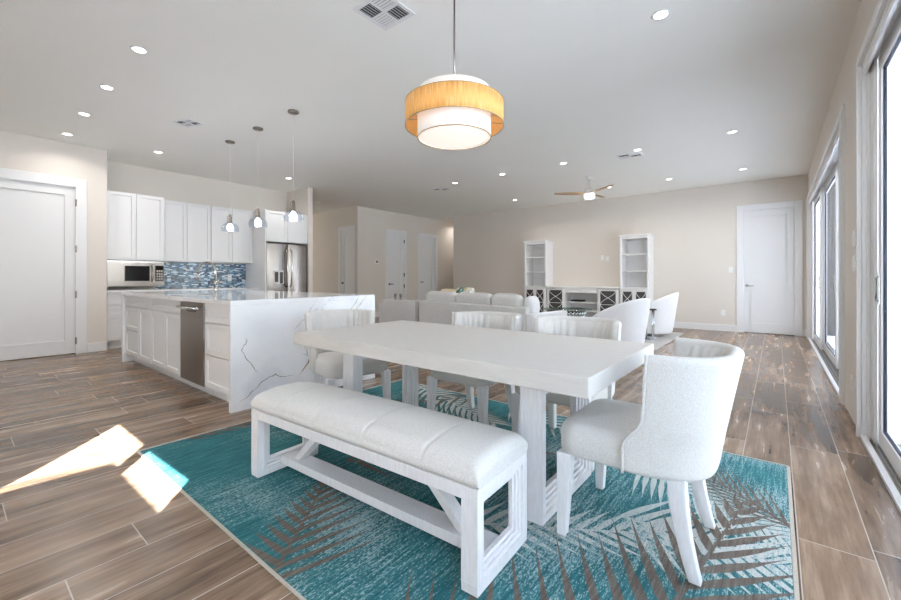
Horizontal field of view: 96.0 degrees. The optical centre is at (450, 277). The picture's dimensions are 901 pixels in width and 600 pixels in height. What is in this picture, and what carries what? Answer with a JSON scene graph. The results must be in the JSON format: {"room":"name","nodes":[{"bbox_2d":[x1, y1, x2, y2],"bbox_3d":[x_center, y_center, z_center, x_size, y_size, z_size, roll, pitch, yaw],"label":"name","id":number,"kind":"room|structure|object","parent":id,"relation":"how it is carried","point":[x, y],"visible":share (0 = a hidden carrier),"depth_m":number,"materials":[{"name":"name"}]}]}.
{"room":"dining room","nodes":[
{"label":"dining room","id":0,"kind":"room"},
{"bbox_2d":[0,130,106,342],"bbox_3d":[-7.079,-0.420,4.487,0.800,3.040,4.945,0,0,39],"label":"wall","id":1,"kind":"structure","parent":0,"point":[21,152],"depth_m":6.00,"materials":[{"name":"beige paint"}]},
{"bbox_2d":[0,168,86,360],"bbox_3d":[-5.780,-0.172,5.569,0.170,2.544,1.170,0,0,39],"label":"door","id":2,"kind":"structure","parent":1,"relation":"in","point":[43,217],"depth_m":5.65,"materials":[{"name":"white paint"}]},
{"bbox_2d":[87,342,106,352],"bbox_3d":[-6.699,1.032,4.310,0.016,0.135,4.745,0,0,39],"label":"baseboard","id":3,"kind":"structure","parent":1,"relation":"attached to","point":[99,346],"depth_m":6.06,"materials":[{"name":"white paint"}]},
{"bbox_2d":[107,161,286,288],"bbox_3d":[-4.785,-0.420,7.948,0.150,3.040,3.525,0,0,39],"label":"wall","id":4,"kind":"structure","parent":0,"point":[121,177],"depth_m":7.66,"materials":[{"name":"beige paint"}]},
{"bbox_2d":[107,190,163,260],"bbox_3d":[-5.308,-0.829,6.751,0.524,1.082,0.773,0,0,39],"label":"upper cabinet","id":5,"kind":"object","parent":4,"relation":"attached to","point":[135,222],"visible":0.94,"depth_m":6.57,"materials":[{"name":"white paint"}]},
{"bbox_2d":[107,260,163,286],"bbox_3d":[-5.259,-0.075,6.712,0.557,0.418,0.770,0,0,39],"label":"microwave","id":6,"kind":"object","parent":5,"relation":"attached to","point":[119,272],"visible":0.9,"depth_m":6.55,"materials":[{"name":"silver metal"}]},
{"bbox_2d":[164,200,210,262],"bbox_3d":[-4.890,-0.828,7.432,0.324,1.075,0.799,0,0,39],"label":"upper cabinet","id":7,"kind":"object","parent":4,"relation":"attached to","point":[187,226],"visible":0.84,"depth_m":7.34,"materials":[{"name":"white paint"}]},
{"bbox_2d":[154,262,245,288],"bbox_3d":[-4.770,-0.050,7.837,0.011,0.476,1.590,0,0,39],"label":"tile backsplash","id":8,"kind":"structure","parent":4,"relation":"attached to","point":[176,274],"depth_m":7.80,"materials":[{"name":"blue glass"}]},
{"bbox_2d":[211,206,252,263],"bbox_3d":[-4.393,-0.833,8.052,0.324,1.065,0.779,0,0,39],"label":"upper cabinet","id":9,"kind":"object","parent":4,"relation":"attached to","point":[236,245],"visible":0.98,"depth_m":7.95,"materials":[{"name":"white paint"}]},
{"bbox_2d":[266,210,306,244],"bbox_3d":[-3.654,-1.035,8.574,0.824,0.620,0.900,0,0,39],"label":"upper cabinet","id":10,"kind":"object","parent":4,"relation":"attached to","point":[280,229],"visible":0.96,"depth_m":8.29,"materials":[{"name":"white paint"}]},
{"bbox_2d":[287,187,312,291],"bbox_3d":[-4.451,-0.420,9.868,3.710,3.040,0.110,0,0,39],"label":"wall","id":11,"kind":"structure","parent":0,"point":[303,198],"depth_m":8.72,"materials":[{"name":"beige paint"}]},
{"bbox_2d":[313,207,354,292],"bbox_3d":[-3.901,-0.420,12.144,3.419,3.040,0.130,0,0,39],"label":"wall","id":12,"kind":"structure","parent":0,"point":[326,224],"depth_m":11.80,"materials":[{"name":"beige paint"}]},
{"bbox_2d":[338,225,354,293],"bbox_3d":[-2.843,-0.167,11.278,0.725,2.534,0.194,0,0,39],"label":"door","id":13,"kind":"structure","parent":12,"relation":"in","point":[346,234],"depth_m":11.30,"materials":[{"name":"white paint"}]},
{"bbox_2d":[355,206,452,311],"bbox_3d":[-0.671,-0.420,13.336,0.130,3.040,6.030,0,0,39],"label":"wall","id":14,"kind":"structure","parent":0,"point":[371,224],"depth_m":11.67,"materials":[{"name":"beige paint"}]},
{"bbox_2d":[385,229,406,299],"bbox_3d":[-1.651,-0.167,12.083,0.204,2.534,0.850,0,0,39],"label":"door","id":15,"kind":"structure","parent":14,"relation":"in","point":[395,240],"depth_m":12.07,"materials":[{"name":"white paint"}]},
{"bbox_2d":[418,233,437,300],"bbox_3d":[-0.786,-0.167,13.191,0.168,2.534,0.940,0,0,39],"label":"door","id":16,"kind":"structure","parent":14,"relation":"in","point":[427,243],"depth_m":13.23,"materials":[{"name":"white paint"}]},
{"bbox_2d":[0,0,860,221],"bbox_3d":[-1.601,-2.015,7.436,13.200,0.150,16.400,0,0,39],"label":"ceiling","id":17,"kind":"structure","parent":0,"point":[583,84],"depth_m":4.07,"materials":[{"name":"white paint"}]},
{"bbox_2d":[77,112,90,115],"bbox_3d":[-4.330,-1.936,4.798,0.124,0.008,0.124,0,0,39],"label":"recessed light","id":18,"kind":"object","parent":17,"relation":"in","point":[79,113],"visible":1,"depth_m":4.80,"materials":[{"name":"white"}]},
{"bbox_2d":[99,85,114,90],"bbox_3d":[-3.495,-1.936,4.129,0.124,0.008,0.124,0,0,39],"label":"recessed light","id":19,"kind":"object","parent":17,"relation":"in","point":[106,87],"visible":1,"depth_m":4.12,"materials":[{"name":"white"}]},
{"bbox_2d":[130,46,147,53],"bbox_3d":[-2.645,-1.936,3.447,0.124,0.008,0.124,0,0,39],"label":"recessed light","id":20,"kind":"object","parent":17,"relation":"in","point":[137,49],"visible":1,"depth_m":3.44,"materials":[{"name":"white paint"}]},
{"bbox_2d":[171,118,204,127],"bbox_3d":[-3.274,-1.934,5.060,0.300,0.011,0.220,0,0,22],"label":"ceiling vent","id":21,"kind":"object","parent":17,"relation":"in","point":[187,122],"visible":1,"depth_m":5.06,"materials":[{"name":"white metal"}]},
{"bbox_2d":[225,140,234,230],"bbox_3d":[-3.131,-1.301,5.766,0.226,1.276,0.226,0,0,39],"label":"pendant light","id":22,"kind":"object","parent":17,"relation":"hanging from","point":[229,220],"visible":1,"depth_m":5.75,"materials":[{"name":"white glass"}]},
{"bbox_2d":[253,126,262,225],"bbox_3d":[-2.492,-1.301,5.253,0.226,1.276,0.226,0,0,39],"label":"pendant light","id":23,"kind":"object","parent":17,"relation":"hanging from","point":[257,222],"visible":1,"depth_m":5.23,"materials":[{"name":"white glass"}]},
{"bbox_2d":[288,109,298,219],"bbox_3d":[-1.829,-1.301,4.721,0.226,1.276,0.226,0,0,39],"label":"pendant light","id":24,"kind":"object","parent":17,"relation":"hanging from","point":[293,216],"visible":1,"depth_m":4.71,"materials":[{"name":"white glass"}]},
{"bbox_2d":[353,0,415,30],"bbox_3d":[-0.481,-1.934,2.949,0.320,0.011,0.320,0,0,39],"label":"ceiling vent","id":25,"kind":"object","parent":17,"relation":"in","point":[386,14],"visible":1,"depth_m":2.95,"materials":[{"name":"white metal"}]},
{"bbox_2d":[431,187,449,190],"bbox_3d":[-0.206,-1.934,8.855,0.360,0.011,0.240,0,0,39],"label":"ceiling vent","id":26,"kind":"object","parent":17,"relation":"in","point":[441,188],"visible":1,"depth_m":8.86,"materials":[{"name":"white metal"}]},
{"bbox_2d":[405,0,503,149],"bbox_3d":[0.025,-1.432,2.710,0.657,1.015,0.657,0,0,39],"label":"drum chandelier","id":27,"kind":"object","parent":17,"relation":"hanging from","point":[454,111],"visible":1,"depth_m":2.50,"materials":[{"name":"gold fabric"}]},
{"bbox_2d":[419,125,489,147],"bbox_3d":[0.025,-0.933,2.710,0.482,0.017,0.482,0,0,39],"label":"diffuser","id":28,"kind":"object","parent":27,"relation":"attached to","point":[433,136],"depth_m":2.66,"materials":[{"name":"beige"}]},
{"bbox_2d":[554,176,614,198],"bbox_3d":[2.727,-1.732,7.893,1.171,0.415,1.056,0,0,39],"label":"ceiling fan","id":29,"kind":"object","parent":17,"relation":"hanging from","point":[589,193],"visible":1,"depth_m":7.74,"materials":[{"name":"white plastic"}]},
{"bbox_2d":[616,151,643,159],"bbox_3d":[2.837,-1.934,6.416,0.360,0.011,0.240,0,0,39],"label":"ceiling vent","id":30,"kind":"object","parent":17,"relation":"in","point":[634,154],"visible":1,"depth_m":6.41,"materials":[{"name":"white metal"}]},
{"bbox_2d":[652,9,669,20],"bbox_3d":[1.549,-1.936,2.987,0.124,0.008,0.124,0,0,39],"label":"recessed light","id":31,"kind":"object","parent":17,"relation":"in","point":[664,13],"visible":1,"depth_m":2.98,"materials":[{"name":"white"}]},
{"bbox_2d":[727,130,737,133],"bbox_3d":[3.740,-1.936,5.384,0.124,0.008,0.124,0,0,39],"label":"recessed light","id":32,"kind":"object","parent":17,"relation":"in","point":[732,131],"visible":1,"depth_m":5.37,"materials":[{"name":"white"}]},
{"bbox_2d":[0,317,900,599],"bbox_3d":[-1.601,1.160,7.436,13.200,0.120,16.400,0,0,39],"label":"floor","id":33,"kind":"structure","parent":0,"point":[84,515],"depth_m":2.24,"materials":[{"name":"brown wood"}]},
{"bbox_2d":[107,293,121,348],"bbox_3d":[-5.276,0.666,6.726,0.604,0.868,0.773,0,0,39],"label":"base cabinet","id":34,"kind":"object","parent":33,"relation":"on","point":[114,300],"visible":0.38,"depth_m":6.32,"materials":[{"name":"white paint"}]},
{"bbox_2d":[125,296,159,371],"bbox_3d":[-3.661,0.662,5.236,1.061,0.873,0.620,0,0,39],"label":"base cabinet","id":35,"kind":"object","parent":33,"relation":"on","point":[137,309],"visible":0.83,"depth_m":4.96,"materials":[{"name":"white paint"}]},
{"bbox_2d":[151,298,189,384],"bbox_3d":[-2.888,0.662,4.616,0.913,0.873,0.620,0,0,39],"label":"base cabinet","id":36,"kind":"object","parent":33,"relation":"on","point":[165,317],"visible":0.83,"depth_m":4.36,"materials":[{"name":"white paint"}]},
{"bbox_2d":[176,301,214,395],"bbox_3d":[-2.313,0.666,4.105,0.612,0.865,0.658,0,0,39],"label":"dishwasher","id":37,"kind":"object","parent":33,"relation":"on","point":[192,314],"visible":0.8,"depth_m":3.88,"materials":[{"name":"silver metal"}]},
{"bbox_2d":[205,303,228,401],"bbox_3d":[-1.825,0.662,3.763,0.569,0.873,0.620,0,0,39],"label":"base cabinet","id":38,"kind":"object","parent":33,"relation":"on","point":[216,316],"visible":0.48,"depth_m":3.55,"materials":[{"name":"white paint"}]},
{"bbox_2d":[122,290,374,412],"bbox_3d":[-2.576,0.642,4.904,3.246,0.915,1.520,0,0,39],"label":"countertop","id":39,"kind":"structure","parent":33,"relation":"on","point":[264,355],"depth_m":3.63,"materials":[{"name":"white stone"}]},
{"bbox_2d":[196,261,219,293],"bbox_3d":[-2.789,-0.004,4.696,0.322,0.378,0.072,0,0,13],"label":"kitchen faucet","id":40,"kind":"object","parent":39,"relation":"on","point":[216,282],"visible":0.99,"depth_m":4.68,"materials":[{"name":"grey metal"}]},
{"bbox_2d":[246,209,265,289],"bbox_3d":[-3.944,-0.122,8.211,0.826,2.445,0.022,0,0,39],"label":"panel","id":41,"kind":"object","parent":33,"relation":"on","point":[255,271],"visible":0.5,"depth_m":8.11,"materials":[{"name":"white paint"}]},
{"bbox_2d":[266,243,306,291],"bbox_3d":[-3.602,0.193,8.534,0.864,1.775,0.889,0,0,39],"label":"refrigerator","id":42,"kind":"object","parent":33,"relation":"on","point":[286,264],"visible":0.52,"depth_m":8.27,"materials":[{"name":"silver metal"}]},
{"bbox_2d":[379,299,426,322],"bbox_3d":[-0.552,0.749,7.949,0.980,0.700,1.390,0,0,40],"label":"module","id":43,"kind":"object","parent":33,"relation":"on","point":[390,310],"visible":0.22,"depth_m":7.37,"materials":[{"name":"grey fabric"}]},
{"bbox_2d":[136,380,799,599],"bbox_3d":[-0.004,1.096,2.464,3.219,0.008,2.324,0,0,39],"label":"area rug","id":44,"kind":"object","parent":33,"relation":"on","point":[320,541],"visible":0.52,"depth_m":1.76,"materials":[{"name":"teal fabric"}]},
{"bbox_2d":[304,309,390,399],"bbox_3d":[-0.875,0.685,3.354,0.604,0.811,0.648,0,0,-37],"label":"dining chair","id":45,"kind":"object","parent":44,"relation":"on","point":[328,364],"visible":0.59,"depth_m":3.24,"materials":[{"name":"fabric"}]},
{"bbox_2d":[251,381,527,597],"bbox_3d":[-0.392,0.851,1.969,1.486,0.478,0.398,0,0,36],"label":"upholstered bench","id":46,"kind":"object","parent":44,"relation":"on","point":[468,460],"visible":1,"depth_m":1.69,"materials":[{"name":"white wood"}]},
{"bbox_2d":[251,381,527,488],"bbox_3d":[-0.392,0.667,1.969,1.486,0.110,0.398,0,0,36],"label":"seat cushion","id":47,"kind":"object","parent":46,"relation":"on","point":[461,453],"depth_m":1.70,"materials":[{"name":"fabric"}]},
{"bbox_2d":[294,320,653,525],"bbox_3d":[0.040,0.725,2.458,1.964,0.730,0.998,0,0,39],"label":"dining table","id":48,"kind":"object","parent":44,"relation":"on","point":[579,368],"visible":0.72,"depth_m":2.02,"materials":[{"name":"white wood"}]},
{"bbox_2d":[427,311,521,423],"bbox_3d":[0.218,0.685,3.134,0.604,0.811,0.648,0,0,39],"label":"dining chair","id":49,"kind":"object","parent":44,"relation":"on","point":[482,319],"visible":0.27,"depth_m":3.06,"materials":[{"name":"fabric"}]},
{"bbox_2d":[512,316,621,471],"bbox_3d":[0.788,0.685,2.678,0.604,0.811,0.648,0,0,39],"label":"dining chair","id":50,"kind":"object","parent":44,"relation":"on","point":[601,328],"visible":0.32,"depth_m":2.83,"materials":[{"name":"fabric"}]},
{"bbox_2d":[557,336,744,586],"bbox_3d":[0.859,0.685,1.740,0.648,0.811,0.604,0,0,39],"label":"dining chair","id":51,"kind":"object","parent":44,"relation":"on","point":[676,434],"visible":1,"depth_m":1.48,"materials":[{"name":"fabric"}]},
{"bbox_2d":[419,291,566,331],"bbox_3d":[0.583,0.662,6.517,0.880,0.874,2.380,0,0,-44],"label":"sofa","id":52,"kind":"object","parent":33,"relation":"on","point":[439,306],"visible":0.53,"depth_m":6.28,"materials":[{"name":"grey fabric"}]},
{"bbox_2d":[426,291,457,302],"bbox_3d":[-0.128,0.437,6.959,0.170,0.430,0.729,-14,9,-43],"label":"cushion","id":53,"kind":"object","parent":52,"relation":"on","point":[438,296],"depth_m":6.85,"materials":[{"name":"grey fabric"}]},
{"bbox_2d":[441,289,455,291],"bbox_3d":[-0.066,0.380,7.448,0.192,0.366,0.377,0,0,-45],"label":"throw pillow","id":54,"kind":"object","parent":52,"relation":"on","point":[451,290],"visible":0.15,"depth_m":7.40,"materials":[{"name":"beige fabric"}]},
{"bbox_2d":[455,287,474,293],"bbox_3d":[0.234,0.365,7.118,0.197,0.405,0.417,0,0,-45],"label":"throw pillow","id":55,"kind":"object","parent":52,"relation":"on","point":[460,289],"visible":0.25,"depth_m":7.10,"materials":[{"name":"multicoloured fabric"}]},
{"bbox_2d":[456,292,492,304],"bbox_3d":[0.394,0.437,6.415,0.170,0.430,0.729,-14,9,-43],"label":"cushion","id":56,"kind":"object","parent":52,"relation":"on","point":[463,297],"depth_m":6.31,"materials":[{"name":"grey fabric"}]},
{"bbox_2d":[491,293,523,306],"bbox_3d":[0.843,0.437,5.948,0.170,0.430,0.519,-14,9,-43],"label":"cushion","id":57,"kind":"object","parent":52,"relation":"on","point":[502,299],"depth_m":5.84,"materials":[{"name":"grey fabric"}]},
{"bbox_2d":[524,296,539,312],"bbox_3d":[1.146,0.405,5.701,0.218,0.308,0.174,0,0,-44],"label":"throw pillow","id":58,"kind":"object","parent":52,"relation":"on","point":[532,302],"visible":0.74,"depth_m":5.63,"materials":[{"name":"white fabric"}]},
{"bbox_2d":[523,240,553,312],"bbox_3d":[2.335,0.060,10.766,0.665,2.075,0.476,0,0,39],"label":"bookcase","id":59,"kind":"object","parent":33,"relation":"on","point":[538,254],"visible":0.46,"depth_m":10.74,"materials":[{"name":"white paint"}]},
{"bbox_2d":[546,286,619,316],"bbox_3d":[3.287,0.655,10.001,1.778,0.885,0.478,0,0,39],"label":"media console","id":60,"kind":"object","parent":33,"relation":"on","point":[597,299],"visible":0.6,"depth_m":10.10,"materials":[{"name":"white paint"}]},
{"bbox_2d":[566,309,596,311],"bbox_3d":[3.298,0.798,10.016,0.792,0.024,0.394,0,0,39],"label":"shelf","id":61,"kind":"object","parent":60,"relation":"attached to","point":[587,310],"depth_m":9.81,"materials":[{"name":"white paint"}]},
{"bbox_2d":[566,301,596,303],"bbox_3d":[3.298,0.598,10.016,0.792,0.024,0.394,0,0,39],"label":"shelf","id":62,"kind":"object","parent":60,"relation":"attached to","point":[567,302],"depth_m":10.08,"materials":[{"name":"white paint"}]},
{"bbox_2d":[593,298,650,342],"bbox_3d":[2.264,0.673,5.510,0.921,0.834,0.860,0,0,-33],"label":"swivel chair","id":63,"kind":"object","parent":33,"relation":"on","point":[633,315],"visible":0.51,"depth_m":5.15,"materials":[{"name":"white fabric"}]},
{"bbox_2d":[619,233,654,302],"bbox_3d":[4.237,0.060,9.241,0.660,2.075,0.476,0,0,39],"label":"bookcase","id":64,"kind":"object","parent":33,"relation":"on","point":[636,250],"visible":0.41,"depth_m":9.27,"materials":[{"name":"white paint"}]},
{"bbox_2d":[644,332,683,349],"bbox_3d":[2.484,1.096,8.230,3.580,0.008,2.450,0,0,39],"label":"living room rug","id":65,"kind":"object","parent":33,"relation":"on","point":[660,341],"visible":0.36,"depth_m":7.21,"materials":[{"name":"white fabric"}]},
{"bbox_2d":[547,308,585,316],"bbox_3d":[2.182,0.832,7.646,0.927,0.504,0.927,0,0,25],"label":"coffee table","id":66,"kind":"object","parent":65,"relation":"on","point":[582,312],"visible":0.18,"depth_m":7.48,"materials":[{"name":"clear glass"}]},
{"bbox_2d":[645,308,656,340],"bbox_3d":[3.509,0.816,7.158,0.230,0.549,0.230,0,0,39],"label":"table","id":67,"kind":"object","parent":65,"relation":"on","point":[653,310],"visible":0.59,"depth_m":7.16,"materials":[{"name":"silver metal"}]},
{"bbox_2d":[645,292,678,336],"bbox_3d":[3.864,0.673,7.706,0.860,0.834,0.921,0,0,37],"label":"swivel chair","id":68,"kind":"object","parent":65,"relation":"on","point":[666,306],"visible":0.7,"depth_m":7.36,"materials":[{"name":"beige fabric"}]},
{"bbox_3d":[-4.536,0.666,7.650,0.604,0.868,1.585,0,0,39],"label":"base cabinet","id":69,"kind":"object","parent":33,"relation":"on","visible":0},
{"bbox_2d":[107,287,259,292],"bbox_3d":[-4.768,0.210,7.331,0.641,0.040,2.375,0,0,39],"label":"countertop","id":70,"kind":"structure","parent":69,"relation":"on","point":[223,288],"depth_m":7.01,"materials":[{"name":"white stone"}]},
{"bbox_2d":[453,174,807,329],"bbox_3d":[3.449,-0.420,10.309,8.445,3.040,0.200,0,0,39],"label":"wall","id":71,"kind":"structure","parent":0,"point":[694,229],"depth_m":9.38,"materials":[{"name":"beige paint"}]},
{"bbox_2d":[673,322,806,336],"bbox_3d":[3.381,1.032,10.224,8.445,0.135,0.016,0,0,39],"label":"baseboard","id":72,"kind":"structure","parent":71,"relation":"attached to","point":[701,326],"depth_m":8.57,"materials":[{"name":"white paint"}]},
{"bbox_2d":[736,200,802,336],"bbox_3d":[6.268,-0.184,8.002,1.020,2.569,0.169,0,0,39],"label":"door","id":73,"kind":"structure","parent":71,"relation":"in","point":[769,236],"depth_m":7.98,"materials":[{"name":"white paint"}]},
{"bbox_2d":[808,0,900,444],"bbox_3d":[2.599,-0.420,2.338,0.200,3.040,13.700,0,0,39],"label":"wall","id":74,"kind":"structure","parent":0,"point":[844,91],"depth_m":3.24,"materials":[{"name":"beige paint"}]},
{"bbox_2d":[807,103,844,404],"bbox_3d":[5.041,-0.205,5.430,0.197,2.610,5.040,0,0,39],"label":"sliding glass door","id":75,"kind":"structure","parent":74,"relation":"in","point":[831,167],"depth_m":5.32,"materials":[{"name":"white paint"}]},
{"bbox_2d":[856,0,900,513],"bbox_3d":[0.716,-0.235,0.035,0.197,2.670,7.170,0,0,39],"label":"sliding glass door","id":76,"kind":"structure","parent":74,"relation":"in","point":[879,56],"depth_m":2.67,"materials":[{"name":"white paint"}]},
{"label":"outside","id":77,"kind":"structure","parent":0,"visible":0},
{"bbox_2d":[827,335,834,349],"bbox_3d":[12.918,1.155,-5.230,25.300,0.050,52.000,0,0,39],"label":"paving","id":78,"kind":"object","parent":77,"point":[831,339],"depth_m":7.34,"materials":[{"name":"white concrete"}]},
{"bbox_2d":[827,182,834,335],"bbox_3d":[7.445,-0.535,7.983,0.190,3.330,0.070,0,0,39],"label":"screen","id":79,"kind":"object","parent":78,"relation":"on","point":[831,193],"visible":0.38,"depth_m":7.93,"materials":[{"name":"grey"}]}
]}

